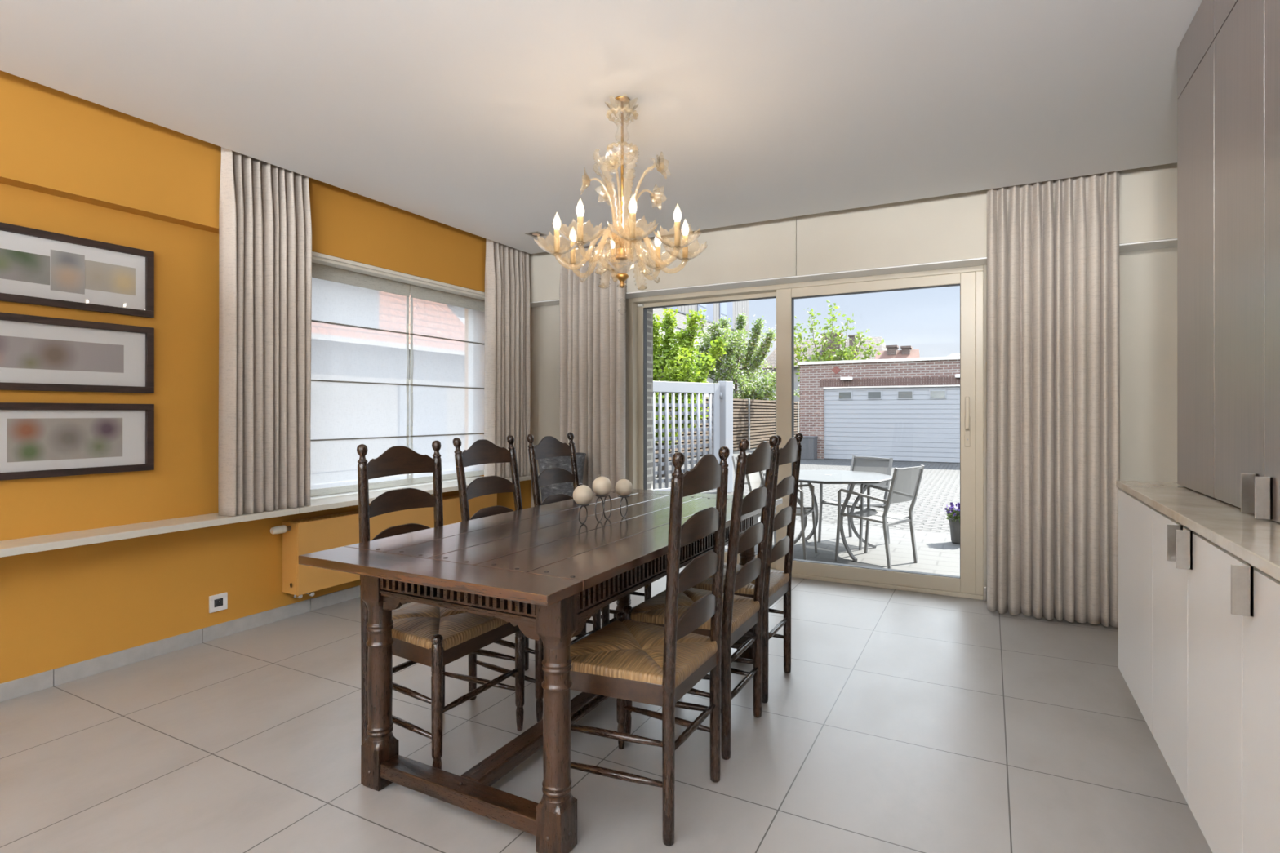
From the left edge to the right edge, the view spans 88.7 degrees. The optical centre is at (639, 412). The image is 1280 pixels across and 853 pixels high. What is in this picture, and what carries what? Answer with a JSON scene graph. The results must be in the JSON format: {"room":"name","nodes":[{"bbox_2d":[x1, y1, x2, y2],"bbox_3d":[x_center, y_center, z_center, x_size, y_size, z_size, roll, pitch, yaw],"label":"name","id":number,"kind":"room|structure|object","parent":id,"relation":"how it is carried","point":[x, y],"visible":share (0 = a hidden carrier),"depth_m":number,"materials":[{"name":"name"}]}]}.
{"room":"dining room","nodes":[
{"label":"dining room","id":0,"kind":"room"},
{"bbox_2d":[0,182,530,684],"bbox_3d":[-3.084,-0.140,2.068,0.320,2.620,9.150,0,0,28],"label":"wall","id":1,"kind":"structure","parent":0,"point":[60,607],"depth_m":3.12,"materials":[{"name":"orange paint"}]},
{"bbox_2d":[0,222,154,318],"bbox_3d":[-2.592,-0.609,2.619,0.026,0.314,1.144,0,0,28],"label":"framed picture","id":2,"kind":"object","parent":1,"relation":"attached to","point":[37,267],"visible":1,"depth_m":2.85,"materials":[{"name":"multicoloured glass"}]},
{"bbox_2d":[0,248,49,284],"bbox_3d":[-2.568,-0.603,2.670,0.001,0.122,0.257,0,0,28],"label":"print","id":3,"kind":"object","parent":2,"relation":"attached to","point":[18,266],"depth_m":2.71},
{"bbox_2d":[50,249,84,294],"bbox_3d":[-2.478,-0.608,2.837,0.001,0.172,0.119,0,0,28],"label":"print","id":4,"kind":"object","parent":2,"relation":"attached to","point":[67,266],"depth_m":2.84},
{"bbox_2d":[84,259,135,295],"bbox_3d":[-2.404,-0.611,2.976,0.001,0.128,0.194,0,0,28],"label":"print","id":5,"kind":"object","parent":2,"relation":"attached to","point":[102,277],"depth_m":2.97},
{"bbox_2d":[0,402,154,480],"bbox_3d":[-2.592,0.116,2.619,0.026,0.314,1.144,0,0,28],"label":"framed picture","id":6,"kind":"object","parent":1,"relation":"attached to","point":[37,440],"visible":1,"depth_m":2.85,"materials":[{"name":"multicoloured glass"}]},
{"bbox_2d":[6,417,122,462],"bbox_3d":[-2.478,0.113,2.838,0.001,0.178,0.402,0,0,28],"label":"print","id":7,"kind":"object","parent":6,"relation":"attached to","point":[28,439],"depth_m":2.83},
{"bbox_2d":[0,311,154,393],"bbox_3d":[-2.592,-0.248,2.619,0.026,0.312,1.144,0,0,28],"label":"framed picture","id":8,"kind":"object","parent":1,"relation":"attached to","point":[37,353],"visible":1,"depth_m":2.85,"materials":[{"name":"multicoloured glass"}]},
{"bbox_2d":[0,335,124,373],"bbox_3d":[-2.594,-0.247,2.620,0.001,0.128,0.906,0,0,28],"label":"print","id":9,"kind":"object","parent":8,"relation":"attached to","point":[18,353],"depth_m":2.81},
{"bbox_2d":[0,585,359,702],"bbox_3d":[-2.999,1.134,1.876,0.010,0.072,8.707,0,0,28],"label":"baseboard","id":10,"kind":"structure","parent":1,"relation":"attached to","point":[15,688],"depth_m":3.16,"materials":[{"name":"tile"}]},
{"bbox_2d":[208,592,227,613],"bbox_3d":[-2.185,0.986,3.396,0.018,0.086,0.089,0,0,28],"label":"wall socket","id":11,"kind":"object","parent":1,"relation":"attached to","point":[217,602],"visible":1,"depth_m":3.39,"materials":[{"name":"white paint"}]},
{"bbox_2d":[0,70,485,292],"bbox_3d":[-3.028,-1.190,1.727,0.099,0.520,8.600,0,0,28],"label":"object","id":12,"kind":"structure","parent":1,"relation":"attached to","point":[54,142],"depth_m":3.08,"materials":[{"name":"orange paint"}]},
{"bbox_2d":[218,146,311,515],"bbox_3d":[-1.970,-0.436,3.480,0.107,1.908,0.463,0,0,28],"label":"curtain","id":13,"kind":"object","parent":1,"relation":"hanging from","point":[265,224],"visible":0.97,"depth_m":3.44,"materials":[{"name":"fabric"}]},
{"bbox_2d":[0,471,539,557],"bbox_3d":[-3.051,0.535,1.879,0.516,0.031,8.748,0,0,28],"label":"window ledge","id":14,"kind":"object","parent":1,"relation":"attached to","point":[73,539],"visible":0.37,"depth_m":3.09,"materials":[{"name":"stone"}]},
{"bbox_2d":[270,493,497,598],"bbox_3d":[-1.597,0.831,4.356,0.151,0.431,1.773,0,0,28],"label":"radiator","id":15,"kind":"object","parent":1,"relation":"attached to","point":[316,534],"visible":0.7,"depth_m":3.82,"materials":[{"name":"metal"}]},
{"bbox_2d":[284,494,458,523],"bbox_3d":[-1.566,0.621,4.400,0.112,0.011,1.656,0,0,28],"label":"grille","id":16,"kind":"object","parent":15,"relation":"attached to","point":[353,515],"depth_m":3.92,"materials":[{"name":"paint"}]},
{"bbox_2d":[310,284,475,497],"bbox_3d":[-1.751,-0.205,4.633,0.060,1.450,1.730,0,0,28],"label":"window","id":17,"kind":"structure","parent":1,"relation":"in","point":[410,284],"depth_m":4.69,"materials":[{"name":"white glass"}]},
{"bbox_2d":[310,262,409,496],"bbox_3d":[-1.818,-0.202,4.235,0.016,1.407,0.826,0,0,28],"label":"blind","id":18,"kind":"object","parent":17,"relation":"attached to","point":[360,355],"visible":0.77,"depth_m":4.21,"materials":[{"name":"white fabric"}]},
{"bbox_2d":[409,284,484,484],"bbox_3d":[-1.427,-0.202,4.969,0.016,1.407,0.808,0,0,28],"label":"blind","id":19,"kind":"object","parent":17,"relation":"attached to","point":[447,330],"visible":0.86,"depth_m":4.92,"materials":[{"name":"white fabric"}]},
{"bbox_2d":[311,251,484,300],"bbox_3d":[-1.546,-0.910,4.523,0.109,0.037,1.730,0,0,28],"label":"trim","id":20,"kind":"structure","parent":1,"relation":"attached to","point":[318,258],"depth_m":4.31,"materials":[{"name":"painted wood"}]},
{"bbox_2d":[484,238,530,478],"bbox_3d":[-1.037,-0.436,5.226,0.098,1.908,0.502,0,0,29],"label":"curtain","id":21,"kind":"object","parent":1,"relation":"hanging from","point":[507,383],"visible":0.88,"depth_m":5.16,"materials":[{"name":"fabric"}]},
{"bbox_2d":[0,0,1202,253],"bbox_3d":[-0.903,-1.345,0.538,4.500,0.100,8.500,0,0,28],"label":"ceiling","id":22,"kind":"structure","parent":0,"point":[484,118],"depth_m":2.63,"materials":[{"name":"paint"}]},
{"bbox_2d":[525,231,546,237],"bbox_3d":[-0.754,-1.294,4.753,0.116,0.004,0.116,0,0,28],"label":"recessed light","id":23,"kind":"object","parent":22,"relation":"in","point":[535,234],"visible":1,"depth_m":4.75,"materials":[{"name":"metal"}]},
{"bbox_2d":[533,94,706,314],"bbox_3d":[-0.073,-0.849,2.708,0.682,0.891,0.688,0,0,13],"label":"chandelier","id":24,"kind":"object","parent":22,"relation":"hanging from","point":[620,253],"visible":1,"depth_m":2.70,"materials":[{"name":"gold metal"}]},
{"bbox_2d":[0,564,1212,852],"bbox_3d":[-0.934,1.230,0.781,5.284,0.120,9.300,0,0,28],"label":"floor","id":25,"kind":"structure","parent":0,"point":[900,721],"depth_m":2.23,"materials":[{"name":"tile"}]},
{"bbox_2d":[356,440,524,769],"bbox_3d":[-0.710,0.639,2.323,0.424,1.061,0.446,0,0,28],"label":"dining chair","id":26,"kind":"object","parent":25,"relation":"on","point":[433,637],"visible":0.7,"depth_m":2.25,"materials":[{"name":"brown wood"}]},
{"bbox_2d":[453,435,600,722],"bbox_3d":[-0.483,0.637,2.764,0.487,1.066,0.446,0,0,28],"label":"dining chair","id":27,"kind":"object","parent":25,"relation":"on","point":[482,451],"visible":0.38,"depth_m":2.79,"materials":[{"name":"brown wood"}]},
{"bbox_2d":[297,488,782,852],"bbox_3d":[-0.154,0.797,2.600,0.908,0.747,1.965,0,0,28],"label":"dining table","id":28,"kind":"object","parent":25,"relation":"on","point":[540,571],"visible":0.84,"depth_m":1.96,"materials":[{"name":"brown wood"}]},
{"bbox_2d":[576,494,630,524],"bbox_3d":[-0.141,0.374,2.577,0.055,0.102,0.295,0,0,42],"label":"candle holder","id":29,"kind":"object","parent":28,"relation":"on","point":[597,495],"visible":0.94,"depth_m":2.57,"materials":[{"name":"grey metal"}]},
{"bbox_2d":[573,483,593,505],"bbox_3d":[-0.217,0.309,2.493,0.077,0.080,0.077,0,0,28],"label":"candle","id":30,"kind":"object","parent":29,"relation":"on","point":[583,495],"visible":1,"depth_m":2.47,"materials":[{"name":"wax"}]},
{"bbox_2d":[592,475,612,495],"bbox_3d":[-0.149,0.283,2.566,0.077,0.080,0.077,0,0,28],"label":"candle","id":31,"kind":"object","parent":29,"relation":"on","point":[602,486],"visible":1,"depth_m":2.54,"materials":[{"name":"wax"}]},
{"bbox_2d":[615,477,632,496],"bbox_3d":[-0.066,0.300,2.663,0.071,0.074,0.071,0,0,28],"label":"candle","id":32,"kind":"object","parent":29,"relation":"on","point":[624,487],"visible":1,"depth_m":2.64,"materials":[{"name":"wax"}]},
{"bbox_2d":[537,452,586,502],"bbox_3d":[-0.592,0.740,4.939,0.372,0.860,0.372,0,0,28],"label":"floor vase","id":33,"kind":"object","parent":25,"relation":"on","point":[563,462],"visible":0.28,"depth_m":4.79,"materials":[{"name":"metal"}]},
{"bbox_2d":[526,432,651,637],"bbox_3d":[-0.254,0.637,3.195,0.482,1.066,0.446,0,0,28],"label":"dining chair","id":34,"kind":"object","parent":25,"relation":"on","point":[548,446],"visible":0.25,"depth_m":3.27,"materials":[{"name":"brown wood"}]},
{"bbox_2d":[569,446,729,846],"bbox_3d":[0.013,0.638,2.007,0.432,1.063,0.446,0,0,28],"label":"dining chair","id":35,"kind":"object","parent":25,"relation":"on","point":[624,660],"visible":0.89,"depth_m":1.87,"materials":[{"name":"brown wood"}]},
{"bbox_2d":[622,435,778,759],"bbox_3d":[0.242,0.628,2.438,0.466,1.083,0.446,0,0,28],"label":"dining chair","id":36,"kind":"object","parent":25,"relation":"on","point":[740,614],"visible":0.66,"depth_m":2.32,"materials":[{"name":"brown wood"}]},
{"bbox_2d":[692,432,803,703],"bbox_3d":[0.449,0.630,2.871,0.455,1.079,0.446,0,0,28],"label":"dining chair","id":37,"kind":"object","parent":25,"relation":"on","point":[777,584],"visible":0.51,"depth_m":2.75,"materials":[{"name":"brown wood"}]},
{"bbox_2d":[1118,489,1279,852],"bbox_3d":[1.097,0.727,0.411,0.746,0.886,4.357,0,0,28],"label":"base cabinet","id":38,"kind":"object","parent":25,"relation":"on","point":[1199,624],"visible":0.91,"depth_m":1.50,"materials":[{"name":"white paint"}]},
{"bbox_2d":[1115,480,1279,581],"bbox_3d":[1.109,0.270,0.406,0.720,0.024,4.361,0,0,28],"label":"countertop","id":39,"kind":"structure","parent":38,"relation":"on","point":[1256,542],"depth_m":1.56,"materials":[{"name":"beige stone"}]},
{"bbox_2d":[530,247,1177,586],"bbox_3d":[1.322,-0.140,4.697,4.984,2.620,0.325,0,0,28],"label":"wall","id":40,"kind":"structure","parent":0,"point":[1148,278],"depth_m":3.72,"materials":[{"name":"beige paint"}]},
{"bbox_2d":[647,308,653,489],"bbox_3d":[-0.459,-1.555,5.964,1.180,5.750,0.225,0,0,28],"label":"trim","id":41,"kind":"structure","parent":40,"relation":"attached to","point":[650,311],"depth_m":5.74,"materials":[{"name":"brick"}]},
{"bbox_2d":[628,265,983,599],"bbox_3d":[1.056,0.117,4.736,2.530,2.105,0.208,0,0,28],"label":"door","id":42,"kind":"structure","parent":40,"relation":"in","point":[970,584],"depth_m":4.44,"materials":[{"name":"beige metal"}]},
{"bbox_2d":[724,518,959,576],"bbox_3d":[1.075,1.329,6.696,10.800,0.021,2.970,0,0,28],"label":"patio","id":43,"kind":"structure","parent":40,"relation":"attached to","point":[936,553],"depth_m":6.30,"materials":[{"name":"grey tile"}]},
{"bbox_2d":[731,456,804,545],"bbox_3d":[1.332,0.889,6.855,0.500,0.864,0.591,0,0,-42],"label":"patio chair","id":44,"kind":"object","parent":43,"relation":"on","point":[734,458],"visible":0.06,"depth_m":6.88,"materials":[{"name":"grey metal"}]},
{"bbox_2d":[746,471,817,559],"bbox_3d":[1.302,0.889,6.091,0.591,0.864,0.500,0,0,26],"label":"patio chair","id":45,"kind":"object","parent":43,"relation":"on","point":[755,480],"visible":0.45,"depth_m":6.17,"materials":[{"name":"grey metal"}]},
{"bbox_2d":[763,469,892,561],"bbox_3d":[1.809,0.958,6.288,1.149,0.723,1.149,0,0,41],"label":"garden table","id":46,"kind":"object","parent":43,"relation":"on","point":[817,476],"visible":0.68,"depth_m":6.15,"materials":[{"name":"grey metal"}]},
{"bbox_2d":[817,455,893,550],"bbox_3d":[2.198,0.889,6.651,0.591,0.864,0.500,0,0,-37],"label":"patio chair","id":47,"kind":"object","parent":43,"relation":"on","point":[861,464],"visible":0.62,"depth_m":6.68,"materials":[{"name":"grey metal"}]},
{"bbox_2d":[835,465,924,568],"bbox_3d":[2.119,0.889,5.779,0.500,0.864,0.591,0,0,-40],"label":"patio chair","id":48,"kind":"object","parent":43,"relation":"on","point":[905,482],"visible":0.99,"depth_m":5.68,"materials":[{"name":"grey metal"}]},
{"bbox_2d":[944,502,959,544],"bbox_3d":[3.250,1.107,6.617,0.318,0.427,0.314,0,0,28],"label":"flower pot","id":49,"kind":"object","parent":43,"relation":"on","point":[953,512],"visible":0.44,"depth_m":6.58,"materials":[{"name":"grey ceramic"}]},
{"bbox_2d":[528,162,1177,302],"bbox_3d":[1.068,-1.188,4.539,4.684,0.523,0.195,0,0,28],"label":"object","id":50,"kind":"structure","parent":40,"relation":"attached to","point":[952,227],"depth_m":4.27,"materials":[{"name":"beige paint"}]},
{"bbox_2d":[559,240,626,494],"bbox_3d":[-0.385,-0.117,5.140,0.592,2.545,0.099,0,0,28],"label":"curtain","id":51,"kind":"object","parent":50,"relation":"hanging from","point":[593,331],"visible":0.71,"depth_m":5.09,"materials":[{"name":"fabric"}]},
{"bbox_2d":[986,170,1119,627],"bbox_3d":[2.314,-0.117,3.690,0.638,2.545,0.117,0,0,28],"label":"curtain","id":52,"kind":"object","parent":50,"relation":"hanging from","point":[1053,401],"visible":0.94,"depth_m":3.65,"materials":[{"name":"fabric"}]},
{"bbox_2d":[530,238,1177,307],"bbox_3d":[1.068,-0.922,4.539,4.664,0.008,0.191,0,0,28],"label":"trim","id":53,"kind":"structure","parent":40,"relation":"attached to","point":[1166,243],"depth_m":4.36,"materials":[{"name":"white paint"}]},
{"bbox_2d":[983,586,986,599],"bbox_3d":[2.143,1.120,4.064,0.015,0.080,0.018,0,0,28],"label":"buffer","id":54,"kind":"object","parent":40,"relation":"attached to","point":[984,587],"visible":1,"depth_m":4.06,"materials":[{"name":"metal"}]},
{"bbox_3d":[1.319,-0.140,-0.289,0.300,2.620,9.130,0,0,28],"label":"wall","id":55,"kind":"structure","parent":0,"visible":0},
{"bbox_2d":[1177,0,1279,523],"bbox_3d":[1.141,-0.519,0.328,0.590,1.550,4.253,0,0,28],"label":"upper cabinet","id":56,"kind":"object","parent":55,"relation":"attached to","point":[1228,54],"visible":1,"depth_m":1.81,"materials":[{"name":"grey wood"}]},
{"label":"outside","id":57,"kind":"structure","parent":0,"visible":0},
{"bbox_2d":[408,445,950,474],"bbox_3d":[5.282,1.480,31.179,100.000,0.280,120.000,0,0,28],"label":"ground","id":58,"kind":"structure","parent":57,"point":[736,453],"depth_m":21.09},
{"bbox_2d":[408,295,410,448],"bbox_3d":[-9.936,-2.355,16.398,7.640,7.350,10.000,0,0,28],"label":"house","id":59,"kind":"structure","parent":58,"relation":"on","point":[410,295],"depth_m":16.63,"materials":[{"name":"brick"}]},
{"bbox_2d":[653,300,748,396],"bbox_3d":[-1.199,-4.505,35.538,8.460,11.650,21.600,0,0,28],"label":"apartment building","id":60,"kind":"structure","parent":58,"relation":"on","point":[731,309],"depth_m":37.20,"materials":[{"name":"brick"}]},
{"bbox_2d":[654,396,799,462],"bbox_3d":[3.020,0.405,21.936,0.140,1.830,23.940,0,0,28],"label":"fence","id":61,"kind":"object","parent":58,"relation":"on","point":[753,420],"visible":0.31,"depth_m":23.83,"materials":[{"name":"brown wood"}]},
{"bbox_2d":[693,312,799,400],"bbox_3d":[4.749,-1.787,30.432,5.713,6.222,5.297,0,0,38],"label":"tree","id":62,"kind":"object","parent":58,"relation":"on","point":[753,355],"visible":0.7,"depth_m":29.68,"materials":[{"name":"green plant"}]},
{"bbox_2d":[654,455,959,533],"bbox_3d":[8.266,1.330,10.836,19.600,0.020,11.100,0,0,28],"label":"ground","id":63,"kind":"structure","parent":58,"relation":"on","point":[940,484],"depth_m":10.49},
{"bbox_2d":[653,307,730,477],"bbox_3d":[0.459,-0.453,13.429,2.612,3.554,2.514,0,0,37],"label":"maple tree","id":64,"kind":"object","parent":63,"relation":"on","point":[665,368],"visible":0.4,"depth_m":13.32,"materials":[{"name":"green plant"}]},
{"bbox_2d":[717,381,733,493],"bbox_3d":[1.403,0.400,10.857,0.220,1.840,0.180,0,0,-39],"label":"gate post","id":65,"kind":"object","parent":63,"relation":"on","point":[726,387],"visible":0.62,"depth_m":10.80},
{"bbox_2d":[653,381,719,491],"bbox_3d":[0.308,0.390,10.007,2.517,1.740,0.068,0,0,-39],"label":"fence","id":66,"kind":"object","parent":65,"relation":"attached to","point":[713,389],"visible":0.36,"depth_m":10.31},
{"bbox_2d":[800,435,817,459],"bbox_3d":[4.759,0.995,18.670,0.520,0.650,0.470,0,0,28],"label":"storage box","id":67,"kind":"object","parent":63,"relation":"on","point":[809,443],"visible":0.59,"depth_m":18.46,"materials":[{"name":"grey plastic"}]},
{"bbox_2d":[760,333,887,402],"bbox_3d":[12.233,-1.790,42.205,7.500,6.220,6.600,0,0,28],"label":"house","id":68,"kind":"structure","parent":58,"relation":"on","point":[771,358],"depth_m":40.43,"materials":[{"name":"tile"}]},
{"bbox_2d":[794,300,884,382],"bbox_3d":[7.041,-1.422,24.113,2.274,5.492,3.232,0,0,-34],"label":"tree","id":69,"kind":"object","parent":58,"relation":"on","point":[844,353],"visible":0.38,"depth_m":24.10,"materials":[{"name":"green plant"}]},
{"bbox_2d":[798,356,959,462],"bbox_3d":[9.131,-0.072,18.901,8.120,2.785,4.150,0,0,28],"label":"garage","id":70,"kind":"structure","parent":58,"relation":"on","point":[898,409],"depth_m":18.00,"materials":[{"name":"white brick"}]},
{"bbox_2d":[840,377,852,380],"bbox_3d":[5.793,-0.955,18.380,0.320,0.090,0.090,0,0,28],"label":"wall lamp","id":71,"kind":"object","parent":70,"relation":"attached to","point":[842,378],"depth_m":18.34,"materials":[{"name":"white paint"}]},
{"bbox_2d":[875,344,919,359],"bbox_3d":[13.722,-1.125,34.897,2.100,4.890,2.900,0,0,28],"label":"house","id":72,"kind":"structure","parent":58,"relation":"on","point":[907,352],"depth_m":34.53,"materials":[{"name":"brick"}]},
{"bbox_2d":[946,353,959,356],"bbox_3d":[21.161,-1.180,39.714,6.400,5.000,6.600,0,0,28],"label":"house","id":73,"kind":"structure","parent":58,"relation":"on","point":[952,354],"depth_m":40.10,"materials":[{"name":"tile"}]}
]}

